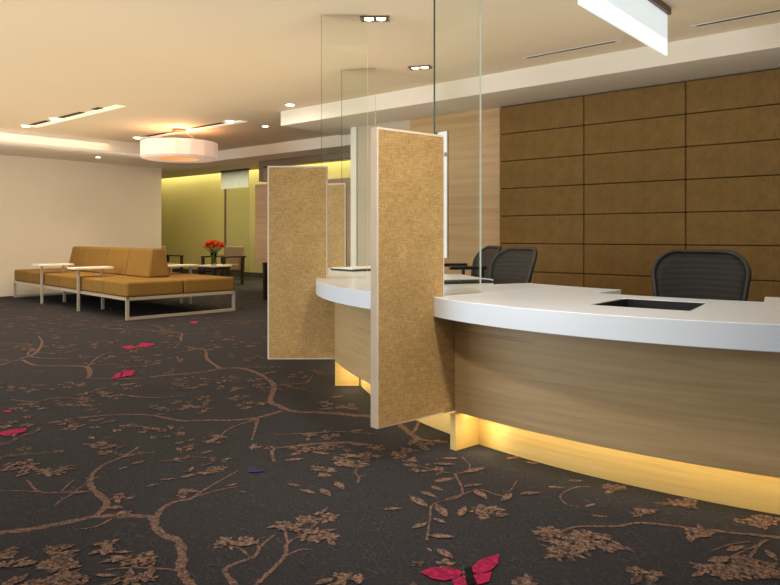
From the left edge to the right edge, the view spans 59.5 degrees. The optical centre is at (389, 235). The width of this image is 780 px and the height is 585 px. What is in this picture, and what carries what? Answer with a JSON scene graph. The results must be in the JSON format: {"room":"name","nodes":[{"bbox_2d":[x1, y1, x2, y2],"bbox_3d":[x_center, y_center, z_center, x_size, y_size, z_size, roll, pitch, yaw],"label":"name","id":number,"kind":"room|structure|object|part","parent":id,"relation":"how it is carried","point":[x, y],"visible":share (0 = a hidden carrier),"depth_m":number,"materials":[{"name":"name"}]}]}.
{"room":"reception lobby","nodes":[
{"label":"reception lobby","id":0,"kind":"room"},
{"bbox_2d":[0,155,160,296],"bbox_3d":[-8.365,-0.170,10.079,0.200,2.460,10.940,0,0,40],"label":"wall","id":1,"kind":"structure","parent":0,"point":[49,207],"depth_m":12.70,"materials":[{"name":"beige paint"}]},
{"bbox_2d":[0,128,192,167],"bbox_3d":[-7.659,-1.490,9.420,2.130,0.180,10.850,0,0,40],"label":"trim","id":2,"kind":"structure","parent":1,"relation":"attached to","point":[12,142],"depth_m":11.32,"materials":[{"name":"white paint"}]},
{"bbox_2d":[160,134,350,171],"bbox_3d":[-4.003,-1.490,13.827,13.600,0.180,0.598,0,0,40],"label":"trim","id":3,"kind":"structure","parent":1,"relation":"attached to","point":[336,143],"depth_m":11.80,"materials":[{"name":"white paint"}]},
{"bbox_2d":[161,160,350,272],"bbox_3d":[-1.812,-0.440,16.099,13.600,3.000,0.200,0,0,40],"label":"wall","id":4,"kind":"structure","parent":0,"point":[192,207],"depth_m":18.69,"materials":[{"name":"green paint"}]},
{"bbox_2d":[172,268,262,277],"bbox_3d":[-1.884,1.000,16.014,13.600,0.120,0.019,0,0,40],"label":"trim","id":5,"kind":"structure","parent":4,"relation":"attached to","point":[195,271],"depth_m":17.86,"materials":[{"name":"brown wood"}]},
{"bbox_2d":[0,272,779,584],"bbox_3d":[-2.695,1.087,7.797,23.400,0.065,14.800,0,0,40],"label":"floor","id":6,"kind":"structure","parent":0,"point":[173,450],"depth_m":2.85,"materials":[{"name":"grey carpet"}]},
{"bbox_2d":[32,263,73,303],"bbox_3d":[-5.321,0.754,10.791,0.540,0.612,0.300,0,0,-45],"label":"table","id":7,"kind":"object","parent":6,"relation":"on","point":[63,265],"visible":1,"depth_m":10.63,"materials":[{"name":"white laminate"}]},
{"bbox_3d":[-5.425,0.767,10.640,0.032,0.585,0.032,0,0,-45],"label":"post","id":8,"kind":"part","parent":7,"relation":"part of","materials":[{"name":"metal"}]},
{"bbox_2d":[67,266,113,310],"bbox_3d":[-4.265,0.754,9.727,0.540,0.612,0.300,0,0,-45],"label":"table","id":9,"kind":"object","parent":6,"relation":"on","point":[101,268],"visible":1,"depth_m":9.57,"materials":[{"name":"white laminate"}]},
{"bbox_3d":[-4.368,0.767,9.576,0.032,0.585,0.032,0,0,-45],"label":"post","id":10,"kind":"part","parent":9,"relation":"part of","materials":[{"name":"metal"}]},
{"bbox_2d":[13,246,234,320],"bbox_3d":[-4.316,0.623,10.662,1.560,0.875,4.500,0,0,-45],"label":"sofa","id":11,"kind":"object","parent":6,"relation":"on","point":[136,273],"visible":0.96,"depth_m":9.59,"materials":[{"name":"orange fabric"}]},
{"bbox_2d":[14,268,67,282],"bbox_3d":[-5.914,0.680,11.717,0.768,0.190,0.738,0,0,-45],"label":"seat cushion","id":12,"kind":"object","parent":11,"relation":"on","point":[22,275],"depth_m":11.47,"materials":[{"name":"orange fabric"}]},
{"bbox_3d":[-5.889,0.938,12.246,1.560,0.245,0.035,0,0,-45],"label":"frame","id":13,"kind":"part","parent":11,"relation":"part of","materials":[{"name":"metal"}]},
{"bbox_2d":[29,270,85,284],"bbox_3d":[-5.386,0.680,11.185,0.768,0.190,0.738,0,0,-45],"label":"seat cushion","id":14,"kind":"object","parent":11,"relation":"on","point":[34,276],"depth_m":11.02,"materials":[{"name":"orange fabric"}]},
{"bbox_3d":[-5.185,0.938,10.880,0.035,0.245,0.035,0,0,-45],"label":"leg","id":15,"kind":"part","parent":11,"relation":"part of","materials":[{"name":"metal"}]},
{"bbox_2d":[45,272,99,287],"bbox_3d":[-4.857,0.680,10.653,0.768,0.190,0.738,0,0,-45],"label":"seat cushion","id":16,"kind":"object","parent":11,"relation":"on","point":[52,280],"depth_m":10.45,"materials":[{"name":"orange fabric"}]},
{"bbox_2d":[68,246,89,270],"bbox_3d":[-5.086,0.384,11.423,0.330,0.398,0.745,0,0,-45],"label":"backrest cushion","id":17,"kind":"object","parent":11,"relation":"on","point":[79,254],"depth_m":11.31,"materials":[{"name":"orange fabric"}]},
{"bbox_2d":[62,273,124,289],"bbox_3d":[-4.329,0.680,10.121,0.768,0.190,0.738,0,0,-45],"label":"seat cushion","id":18,"kind":"object","parent":11,"relation":"on","point":[68,281],"depth_m":9.97,"materials":[{"name":"orange fabric"}]},
{"bbox_2d":[85,247,110,272],"bbox_3d":[-4.551,0.384,10.884,0.330,0.398,0.747,0,0,-45],"label":"backrest cushion","id":19,"kind":"object","parent":11,"relation":"on","point":[95,256],"depth_m":10.79,"materials":[{"name":"orange fabric"}]},
{"bbox_3d":[-4.128,0.938,9.816,0.035,0.245,0.035,0,0,-45],"label":"leg","id":20,"kind":"part","parent":11,"relation":"part of","materials":[{"name":"metal"}]},
{"bbox_2d":[82,275,152,293],"bbox_3d":[-3.800,0.680,9.589,0.768,0.190,0.738,0,0,-45],"label":"seat cushion","id":21,"kind":"object","parent":11,"relation":"on","point":[90,285],"depth_m":9.37,"materials":[{"name":"orange fabric"}]},
{"bbox_2d":[105,247,130,274],"bbox_3d":[-4.016,0.384,10.345,0.330,0.398,0.747,0,0,-45],"label":"backrest cushion","id":22,"kind":"object","parent":11,"relation":"on","point":[116,257],"depth_m":10.23,"materials":[{"name":"orange fabric"}]},
{"bbox_3d":[-4.316,0.796,10.662,1.560,0.038,4.500,0,0,-45],"label":"frame","id":23,"kind":"part","parent":11,"relation":"part of","materials":[{"name":"metal"}]},
{"bbox_2d":[104,277,182,296],"bbox_3d":[-3.272,0.680,9.056,0.768,0.190,0.738,0,0,-45],"label":"seat cushion","id":24,"kind":"object","parent":11,"relation":"on","point":[148,286],"depth_m":8.83,"materials":[{"name":"orange fabric"}]},
{"bbox_2d":[126,248,169,277],"bbox_3d":[-3.481,0.384,9.806,0.330,0.398,0.745,0,0,-45],"label":"backrest cushion","id":25,"kind":"object","parent":11,"relation":"on","point":[140,262],"depth_m":9.60,"materials":[{"name":"orange fabric"}]},
{"bbox_2d":[159,273,199,277],"bbox_3d":[-3.247,0.680,10.138,0.768,0.190,0.738,0,0,-45],"label":"seat cushion","id":26,"kind":"object","parent":11,"relation":"on","point":[173,274],"depth_m":10.25,"materials":[{"name":"orange fabric"}]},
{"bbox_3d":[-2.744,0.938,9.077,1.560,0.245,0.035,0,0,-45],"label":"frame","id":27,"kind":"part","parent":11,"relation":"part of","materials":[{"name":"metal"}]},
{"bbox_2d":[160,275,233,293],"bbox_3d":[-2.719,0.680,9.606,0.768,0.190,0.738,0,0,-45],"label":"seat cushion","id":28,"kind":"object","parent":11,"relation":"on","point":[192,284],"depth_m":9.38,"materials":[{"name":"orange fabric"}]},
{"bbox_2d":[161,246,183,272],"bbox_3d":[-5.148,0.650,15.389,0.706,0.820,0.690,0,0,40],"label":"armchair","id":29,"kind":"object","parent":6,"relation":"on","point":[162,247],"visible":0.26,"depth_m":15.42,"materials":[{"name":"brown wood"}]},
{"bbox_3d":[-5.111,0.690,15.357,0.530,0.140,0.540,0,0,40],"label":"seat","id":30,"kind":"part","parent":29,"relation":"part of","materials":[{"name":"beige fabric"}]},
{"bbox_3d":[-4.709,0.767,15.429,0.070,0.585,0.044,0,0,40],"label":"leg","id":31,"kind":"part","parent":29,"relation":"part of","materials":[{"name":"brown wood"}]},
{"bbox_2d":[168,264,198,303],"bbox_3d":[-3.242,0.754,10.460,0.540,0.612,0.300,0,0,-45],"label":"table","id":32,"kind":"object","parent":6,"relation":"on","point":[173,265],"visible":0.62,"depth_m":10.51,"materials":[{"name":"white laminate"}]},
{"bbox_3d":[-3.087,0.767,10.566,0.032,0.585,0.032,0,0,-45],"label":"post","id":33,"kind":"part","parent":32,"relation":"part of","materials":[{"name":"metal"}]},
{"bbox_2d":[196,264,231,276],"bbox_3d":[-3.552,0.828,13.771,0.540,0.465,0.480,0,0,32],"label":"side table","id":34,"kind":"object","parent":6,"relation":"on","point":[213,267],"visible":0.71,"depth_m":13.63,"materials":[{"name":"white laminate"}]},
{"bbox_2d":[210,253,217,264],"bbox_3d":[-3.552,0.474,13.771,0.150,0.240,0.150,0,0,40],"label":"flower vase","id":35,"kind":"object","parent":34,"relation":"on","point":[211,254],"visible":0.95,"depth_m":13.74,"materials":[{"name":"clear glass"}]},
{"bbox_2d":[202,239,225,263],"bbox_3d":[-3.561,0.326,13.741,0.503,0.499,0.498,0,0,-2],"label":"flower bouquet","id":36,"kind":"object","parent":35,"relation":"in","point":[215,244],"visible":1,"depth_m":13.67,"materials":[{"name":"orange plant"}]},
{"bbox_2d":[201,246,246,283],"bbox_3d":[-3.614,0.650,14.877,0.690,0.820,0.706,0,0,32],"label":"armchair","id":37,"kind":"object","parent":6,"relation":"on","point":[234,256],"visible":0.75,"depth_m":14.91,"materials":[{"name":"beige fabric"}]},
{"bbox_3d":[-4.045,0.767,14.785,0.044,0.585,0.070,0,0,32],"label":"leg","id":38,"kind":"part","parent":37,"relation":"part of","materials":[{"name":"brown wood"}]},
{"bbox_3d":[-3.640,0.690,14.837,0.540,0.140,0.530,0,0,32],"label":"seat","id":39,"kind":"part","parent":37,"relation":"part of","materials":[{"name":"beige fabric"}]},
{"bbox_3d":[-3.513,0.767,14.448,0.044,0.585,0.070,0,0,32],"label":"leg","id":40,"kind":"part","parent":37,"relation":"part of","materials":[{"name":"brown wood"}]},
{"bbox_3d":[-3.471,0.510,15.103,0.560,0.540,0.172,0,0,32],"label":"backrest","id":41,"kind":"part","parent":37,"relation":"part of","materials":[{"name":"beige fabric"}]},
{"bbox_3d":[-3.352,0.458,14.702,0.060,0.035,0.690,0,0,32],"label":"armrest","id":42,"kind":"part","parent":37,"relation":"part of","materials":[{"name":"brown wood"}]},
{"bbox_3d":[-3.218,0.767,14.913,0.044,0.585,0.090,0,0,32],"label":"leg","id":43,"kind":"part","parent":37,"relation":"part of","materials":[{"name":"brown wood"}]},
{"bbox_2d":[224,189,225,248],"bbox_3d":[-3.668,-0.035,16.362,0.970,2.190,0.040,0,0,40],"label":"wall screen","id":44,"kind":"object","parent":6,"relation":"on","point":[224,189],"visible":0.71,"depth_m":16.65,"materials":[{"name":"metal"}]},
{"bbox_2d":[262,262,267,299],"bbox_3d":[-1.613,0.650,11.264,0.690,0.820,0.706,0,0,40],"label":"armchair","id":45,"kind":"object","parent":6,"relation":"on","point":[265,276],"visible":0.12,"depth_m":11.21,"materials":[{"name":"brown wood"}]},
{"bbox_2d":[255,178,350,284],"bbox_3d":[-1.524,0.025,12.653,3.000,2.070,0.060,0,0,40],"label":"screen","id":46,"kind":"object","parent":6,"relation":"on","point":[261,190],"visible":0.14,"depth_m":13.41,"materials":[{"name":"beige fabric"}]},
{"bbox_2d":[335,302,454,433],"bbox_3d":[-0.019,0.729,4.168,0.276,0.663,1.564,0,0,-25],"label":"reception desk","id":47,"kind":"object","parent":6,"relation":"on","point":[352,324],"depth_m":4.31,"materials":[{"name":"brown wood"}]},
{"bbox_3d":[-0.075,0.638,4.141,0.153,0.483,1.564,0,0,-25],"label":"panel","id":48,"kind":"part","parent":47,"relation":"part of","materials":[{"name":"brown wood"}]},
{"bbox_2d":[316,278,568,308],"bbox_3d":[0.239,0.347,4.296,1.248,0.095,1.674,0,0,-27],"label":"countertop","id":49,"kind":"structure","parent":47,"relation":"on","point":[356,292],"depth_m":4.01,"materials":[{"name":"white stone"}]},
{"bbox_2d":[371,127,454,428],"bbox_3d":[0.119,0.193,3.284,0.503,1.375,0.051,0,0,-40],"label":"screen","id":50,"kind":"object","parent":49,"relation":"attached to","point":[413,349],"visible":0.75,"depth_m":3.22,"materials":[{"name":"beige fabric"}]},
{"bbox_2d":[434,0,480,291],"bbox_3d":[0.346,-0.640,3.471,0.332,1.876,0.011,0,0,-40],"label":"glass screen","id":51,"kind":"object","parent":49,"relation":"on","point":[434,0],"visible":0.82,"depth_m":3.58,"materials":[{"name":"clear glass"}]},
{"bbox_2d":[444,279,494,283],"bbox_3d":[0.452,0.290,4.304,0.400,0.017,0.140,0,0,-20],"label":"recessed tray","id":52,"kind":"object","parent":49,"relation":"on","point":[468,281],"visible":0.8,"depth_m":4.27,"materials":[{"name":"black plastic"}]},
{"bbox_2d":[444,245,501,278],"bbox_3d":[0.546,0.573,5.783,0.746,0.974,0.619,0,0,-10],"label":"office chair","id":53,"kind":"object","parent":6,"relation":"on","point":[489,252],"visible":0.28,"depth_m":5.92,"materials":[{"name":"black fabric"}]},
{"bbox_3d":[0.540,0.431,6.035,0.300,0.368,0.109,0,0,-10],"label":"armrest","id":54,"kind":"part","parent":53,"relation":"part of","materials":[{"name":"black plastic"}]},
{"bbox_3d":[0.624,0.431,5.541,0.300,0.368,0.109,0,0,-10],"label":"armrest","id":55,"kind":"part","parent":53,"relation":"part of","materials":[{"name":"black plastic"}]},
{"bbox_3d":[0.814,0.364,5.827,0.188,0.533,0.529,0,0,-10],"label":"backrest","id":56,"kind":"part","parent":53,"relation":"part of","materials":[{"name":"black fabric"}]},
{"bbox_3d":[0.814,0.365,5.827,0.204,0.560,0.554,0,0,-10],"label":"frame","id":57,"kind":"part","parent":53,"relation":"part of","materials":[{"name":"black plastic"}]},
{"bbox_2d":[489,247,537,283],"bbox_3d":[0.661,0.573,4.947,0.746,0.974,0.619,0,0,-24],"label":"office chair","id":58,"kind":"object","parent":6,"relation":"on","point":[511,265],"visible":0.23,"depth_m":5.11,"materials":[{"name":"black fabric"}]},
{"bbox_2d":[450,321,779,514],"bbox_3d":[1.239,0.729,2.778,2.244,0.663,0.330,0,0,34],"label":"reception desk","id":59,"kind":"object","parent":6,"relation":"on","point":[699,423],"depth_m":2.80,"materials":[{"name":"brown wood"}]},
{"bbox_2d":[434,286,779,352],"bbox_3d":[1.444,0.385,2.994,2.307,0.170,1.436,0,0,40],"label":"countertop","id":60,"kind":"structure","parent":59,"relation":"on","point":[596,313],"depth_m":2.73,"materials":[{"name":"white stone"}]},
{"bbox_2d":[593,299,705,310],"bbox_3d":[1.159,0.386,2.990,0.407,0.168,0.403,0,0,40],"label":"recessed tray","id":61,"kind":"object","parent":60,"relation":"on","point":[671,305],"depth_m":3.13,"materials":[{"name":"black plastic"}]},
{"bbox_2d":[651,249,751,300],"bbox_3d":[1.731,0.573,3.886,0.619,0.974,0.746,0,0,30],"label":"office chair","id":62,"kind":"object","parent":6,"relation":"on","point":[712,274],"visible":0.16,"depth_m":4.15,"materials":[{"name":"black fabric"}]},
{"bbox_2d":[0,0,779,178],"bbox_3d":[-3.083,-1.640,7.339,23.400,0.120,13.600,0,0,40],"label":"ceiling","id":63,"kind":"structure","parent":0,"point":[172,64],"depth_m":5.83,"materials":[{"name":"white paint"}]},
{"bbox_2d":[22,105,125,127],"bbox_3d":[-4.272,-1.573,9.090,2.580,0.011,0.210,0,0,40],"label":"light slot","id":64,"kind":"object","parent":63,"relation":"attached to","point":[98,109],"visible":1,"depth_m":9.03,"materials":[{"name":"white"}]},
{"bbox_2d":[140,129,217,162],"bbox_3d":[-3.128,-1.349,10.145,1.104,0.438,1.104,0,0,40],"label":"drum pendant","id":65,"kind":"object","parent":63,"relation":"hanging from","point":[173,150],"visible":1,"depth_m":9.74,"materials":[{"name":"beige fabric"}]},
{"bbox_2d":[134,120,247,138],"bbox_3d":[-3.061,-1.573,10.239,2.680,0.011,0.210,0,0,40],"label":"light slot","id":66,"kind":"object","parent":63,"relation":"attached to","point":[239,121],"visible":0.95,"depth_m":10.05,"materials":[{"name":"white"}]},
{"bbox_2d":[220,168,249,188],"bbox_3d":[-3.732,-1.357,16.417,1.080,0.444,0.060,0,0,40],"label":"hanging sign","id":67,"kind":"object","parent":63,"relation":"hanging from","point":[238,178],"visible":1,"depth_m":16.39,"materials":[{"name":"white metal"}]},
{"bbox_2d":[259,151,350,166],"bbox_3d":[-0.505,-1.440,11.350,5.060,0.280,0.148,0,0,40],"label":"trim","id":68,"kind":"structure","parent":63,"relation":"attached to","point":[343,155],"depth_m":12.10,"materials":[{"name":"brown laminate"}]},
{"bbox_2d":[259,166,267,181],"bbox_3d":[-2.388,-1.160,12.948,0.120,0.280,0.148,0,0,40],"label":"trim","id":69,"kind":"structure","parent":68,"relation":"attached to","point":[263,171],"depth_m":12.90,"materials":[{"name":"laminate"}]},
{"bbox_2d":[360,16,389,21],"bbox_3d":[-0.109,-1.573,4.962,0.210,0.011,0.110,0,0,2],"label":"recessed light","id":70,"kind":"object","parent":63,"relation":"in","point":[363,18],"visible":0.98,"depth_m":4.96,"materials":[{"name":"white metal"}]},
{"bbox_2d":[375,68,375,126],"bbox_3d":[-0.299,-0.640,6.466,0.332,1.876,0.010,0,0,13],"label":"glass screen","id":71,"kind":"object","parent":63,"relation":"attached to","point":[375,68],"visible":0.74,"depth_m":6.43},
{"bbox_2d":[408,65,431,69],"bbox_3d":[0.281,-1.573,6.404,0.210,0.011,0.110,0,0,16],"label":"recessed light","id":72,"kind":"object","parent":63,"relation":"in","point":[421,67],"visible":1,"depth_m":6.38,"materials":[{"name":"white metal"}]},
{"bbox_2d":[523,39,622,59],"bbox_3d":[1.533,-1.577,5.808,0.880,0.004,0.070,0,0,40],"label":"ceiling vent","id":73,"kind":"object","parent":63,"relation":"in","point":[613,41],"visible":1,"depth_m":5.79,"materials":[{"name":"grey metal"}]},
{"bbox_3d":[1.526,-1.576,5.815,0.800,0.002,0.006,0,0,40],"label":"blade","id":74,"kind":"part","parent":73,"relation":"part of","materials":[{"name":"grey metal"}]},
{"bbox_2d":[578,0,670,55],"bbox_3d":[1.476,-1.415,4.227,0.060,0.329,1.405,0,0,40],"label":"pendant light","id":75,"kind":"object","parent":63,"relation":"hanging from","point":[646,21],"visible":1,"depth_m":4.34,"materials":[{"name":"white metal"}]},
{"bbox_2d":[691,9,779,27],"bbox_3d":[2.993,-1.577,4.569,1.850,0.004,0.070,0,0,40],"label":"ceiling vent","id":76,"kind":"object","parent":63,"relation":"in","point":[776,10],"visible":1,"depth_m":4.96,"materials":[{"name":"grey metal"}]},
{"bbox_3d":[2.985,-1.576,4.575,1.770,0.002,0.006,0,0,40],"label":"blade","id":77,"kind":"part","parent":76,"relation":"part of","materials":[{"name":"grey metal"}]},
{"bbox_2d":[357,68,779,281],"bbox_3d":[3.672,-0.170,5.422,10.620,2.460,0.140,0,0,40],"label":"wall","id":78,"kind":"structure","parent":0,"point":[463,128],"depth_m":7.71,"materials":[{"name":"beige paint"}]},
{"bbox_2d":[351,127,356,266],"bbox_3d":[-0.401,-0.170,8.906,0.100,2.460,0.220,0,0,40],"label":"trim","id":79,"kind":"structure","parent":78,"relation":"attached to","point":[353,129],"depth_m":8.82,"materials":[{"name":"white paint"}]},
{"bbox_2d":[435,131,447,257],"bbox_3d":[0.617,-0.475,7.958,0.190,1.470,0.068,0,0,40],"label":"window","id":80,"kind":"structure","parent":78,"relation":"in","point":[445,133],"depth_m":7.94,"materials":[{"name":"white"}]},
{"bbox_2d":[281,23,779,134],"bbox_3d":[3.270,-1.490,5.475,11.300,0.180,1.100,0,0,40],"label":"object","id":81,"kind":"structure","parent":78,"relation":"attached to","point":[753,49],"depth_m":6.37,"materials":[{"name":"white paint"}]},
{"bbox_2d":[500,244,583,273],"bbox_3d":[1.567,0.234,7.107,0.964,0.289,0.045,0,0,40],"label":"wall panel","id":82,"kind":"object","parent":78,"relation":"attached to","point":[556,258],"visible":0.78,"depth_m":6.95,"materials":[{"name":"brown fabric"}]},
{"bbox_2d":[500,215,583,243],"bbox_3d":[1.567,-0.060,7.107,0.964,0.289,0.045,0,0,40],"label":"wall panel","id":83,"kind":"object","parent":78,"relation":"attached to","point":[555,229],"visible":1,"depth_m":7.06,"materials":[{"name":"brown fabric"}]},
{"bbox_2d":[500,96,583,134],"bbox_3d":[1.567,-1.240,7.107,0.964,0.289,0.045,0,0,40],"label":"wall panel","id":84,"kind":"object","parent":78,"relation":"attached to","point":[569,112],"visible":1,"depth_m":7.07,"materials":[{"name":"brown fabric"}]},
{"bbox_2d":[500,185,584,215],"bbox_3d":[1.567,-0.355,7.107,0.964,0.289,0.045,0,0,40],"label":"wall panel","id":85,"kind":"object","parent":78,"relation":"attached to","point":[559,200],"visible":1,"depth_m":7.07,"materials":[{"name":"brown fabric"}]},
{"bbox_2d":[500,156,584,188],"bbox_3d":[1.567,-0.650,7.107,0.964,0.289,0.045,0,0,40],"label":"wall panel","id":86,"kind":"object","parent":78,"relation":"attached to","point":[561,171],"visible":1,"depth_m":7.07,"materials":[{"name":"brown fabric"}]},
{"bbox_2d":[500,126,584,161],"bbox_3d":[1.567,-0.946,7.107,0.964,0.289,0.045,0,0,40],"label":"wall panel","id":87,"kind":"object","parent":78,"relation":"attached to","point":[561,142],"visible":1,"depth_m":7.07,"materials":[{"name":"brown fabric"}]},
{"bbox_2d":[530,272,584,286],"bbox_3d":[1.567,0.529,7.107,0.964,0.289,0.045,0,0,40],"label":"wall panel","id":88,"kind":"object","parent":78,"relation":"attached to","point":[563,279],"visible":0.23,"depth_m":6.95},
{"bbox_2d":[584,274,652,295],"bbox_3d":[2.307,0.529,6.480,0.964,0.289,0.045,0,0,40],"label":"wall panel","id":89,"kind":"object","parent":78,"relation":"attached to","point":[628,285],"visible":0.23,"depth_m":6.52,"materials":[{"name":"brown fabric"}]},
{"bbox_2d":[584,245,685,275],"bbox_3d":[2.307,0.234,6.480,0.964,0.289,0.045,0,0,40],"label":"wall panel","id":90,"kind":"object","parent":78,"relation":"attached to","point":[634,260],"visible":0.75,"depth_m":6.52,"materials":[{"name":"brown fabric"}]},
{"bbox_2d":[584,213,685,244],"bbox_3d":[2.307,-0.060,6.480,0.964,0.289,0.045,0,0,40],"label":"wall panel","id":91,"kind":"object","parent":78,"relation":"attached to","point":[652,228],"visible":1,"depth_m":6.44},
{"bbox_2d":[584,180,685,213],"bbox_3d":[2.307,-0.355,6.480,0.964,0.289,0.045,0,0,40],"label":"wall panel","id":92,"kind":"object","parent":78,"relation":"attached to","point":[659,196],"visible":1,"depth_m":6.44,"materials":[{"name":"brown fabric"}]},
{"bbox_2d":[584,147,685,184],"bbox_3d":[2.307,-0.650,6.480,0.964,0.289,0.045,0,0,40],"label":"wall panel","id":93,"kind":"object","parent":78,"relation":"attached to","point":[660,164],"visible":1,"depth_m":6.44,"materials":[{"name":"brown fabric"}]},
{"bbox_2d":[584,115,685,154],"bbox_3d":[2.307,-0.946,6.480,0.964,0.289,0.045,0,0,40],"label":"wall panel","id":94,"kind":"object","parent":78,"relation":"attached to","point":[670,131],"visible":1,"depth_m":6.44,"materials":[{"name":"brown fabric"}]},
{"bbox_2d":[584,82,686,124],"bbox_3d":[2.307,-1.240,6.480,0.964,0.289,0.045,0,0,40],"label":"wall panel","id":95,"kind":"object","parent":78,"relation":"attached to","point":[669,99],"visible":1,"depth_m":6.44,"materials":[{"name":"brown fabric"}]},
{"bbox_2d":[686,245,779,280],"bbox_3d":[3.046,0.234,5.852,0.964,0.289,0.045,0,0,40],"label":"wall panel","id":96,"kind":"object","parent":78,"relation":"attached to","point":[764,261],"visible":0.46,"depth_m":5.76,"materials":[{"name":"brown fabric"}]},
{"bbox_2d":[686,211,779,245],"bbox_3d":[3.046,-0.060,5.852,0.964,0.289,0.045,0,0,40],"label":"wall panel","id":97,"kind":"object","parent":78,"relation":"attached to","point":[749,227],"visible":1,"depth_m":5.89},
{"bbox_2d":[686,175,779,211],"bbox_3d":[3.046,-0.355,5.852,0.964,0.289,0.045,0,0,40],"label":"wall panel","id":98,"kind":"object","parent":78,"relation":"attached to","point":[758,193],"visible":1,"depth_m":5.89,"materials":[{"name":"brown fabric"}]},
{"bbox_2d":[686,140,779,178],"bbox_3d":[3.046,-0.650,5.852,0.964,0.289,0.045,0,0,40],"label":"wall panel","id":99,"kind":"object","parent":78,"relation":"attached to","point":[760,158],"visible":1,"depth_m":5.89,"materials":[{"name":"brown fabric"}]},
{"bbox_2d":[686,104,779,146],"bbox_3d":[3.046,-0.946,5.852,0.964,0.289,0.045,0,0,40],"label":"wall panel","id":100,"kind":"object","parent":78,"relation":"attached to","point":[761,123],"visible":1,"depth_m":5.89,"materials":[{"name":"brown fabric"}]},
{"bbox_2d":[686,69,779,113],"bbox_3d":[3.046,-1.240,5.852,0.964,0.289,0.045,0,0,40],"label":"wall panel","id":101,"kind":"object","parent":78,"relation":"attached to","point":[762,88],"visible":1,"depth_m":5.89,"materials":[{"name":"brown fabric"}]},
{"bbox_2d":[747,281,779,301],"bbox_3d":[3.046,0.529,5.852,0.964,0.289,0.045,0,0,40],"label":"wall panel","id":102,"kind":"object","parent":78,"relation":"attached to","point":[758,290],"visible":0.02,"depth_m":5.75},
{"bbox_3d":[-0.295,0.729,5.677,1.134,0.663,1.256,0,0,40],"label":"countertop","id":103,"kind":"structure","parent":0,"visible":0},
{"bbox_2d":[328,267,479,277],"bbox_3d":[-0.119,0.347,5.637,1.152,0.095,1.854,0,0,-13],"label":"countertop","id":104,"kind":"structure","parent":103,"relation":"on","point":[331,273],"depth_m":5.12,"materials":[{"name":"white stone"}]},
{"bbox_2d":[268,166,334,358],"bbox_3d":[-0.627,0.193,4.881,0.487,1.375,0.051,0,0,-1],"label":"screen","id":105,"kind":"object","parent":104,"relation":"attached to","point":[301,323],"visible":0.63,"depth_m":4.86,"materials":[{"name":"beige fabric"}]},
{"bbox_2d":[328,183,346,267],"bbox_3d":[-0.585,0.193,6.533,0.503,1.375,0.051,0,0,13],"label":"screen","id":106,"kind":"object","parent":104,"relation":"attached to","point":[337,192],"visible":0.25,"depth_m":6.49,"materials":[{"name":"beige fabric"}]},
{"bbox_2d":[321,15,367,276],"bbox_3d":[-0.325,-0.640,4.884,0.332,1.876,0.010,0,0,-1],"label":"glass screen","id":107,"kind":"object","parent":104,"relation":"on","point":[321,15],"visible":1,"depth_m":4.88,"materials":[{"name":"clear glass"}]},
{"bbox_2d":[331,266,370,271],"bbox_3d":[-0.244,0.287,5.930,0.440,0.024,0.320,0,0,-40],"label":"paper tray","id":108,"kind":"object","parent":104,"relation":"on","point":[355,268],"visible":0.71,"depth_m":5.79,"materials":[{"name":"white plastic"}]}
]}

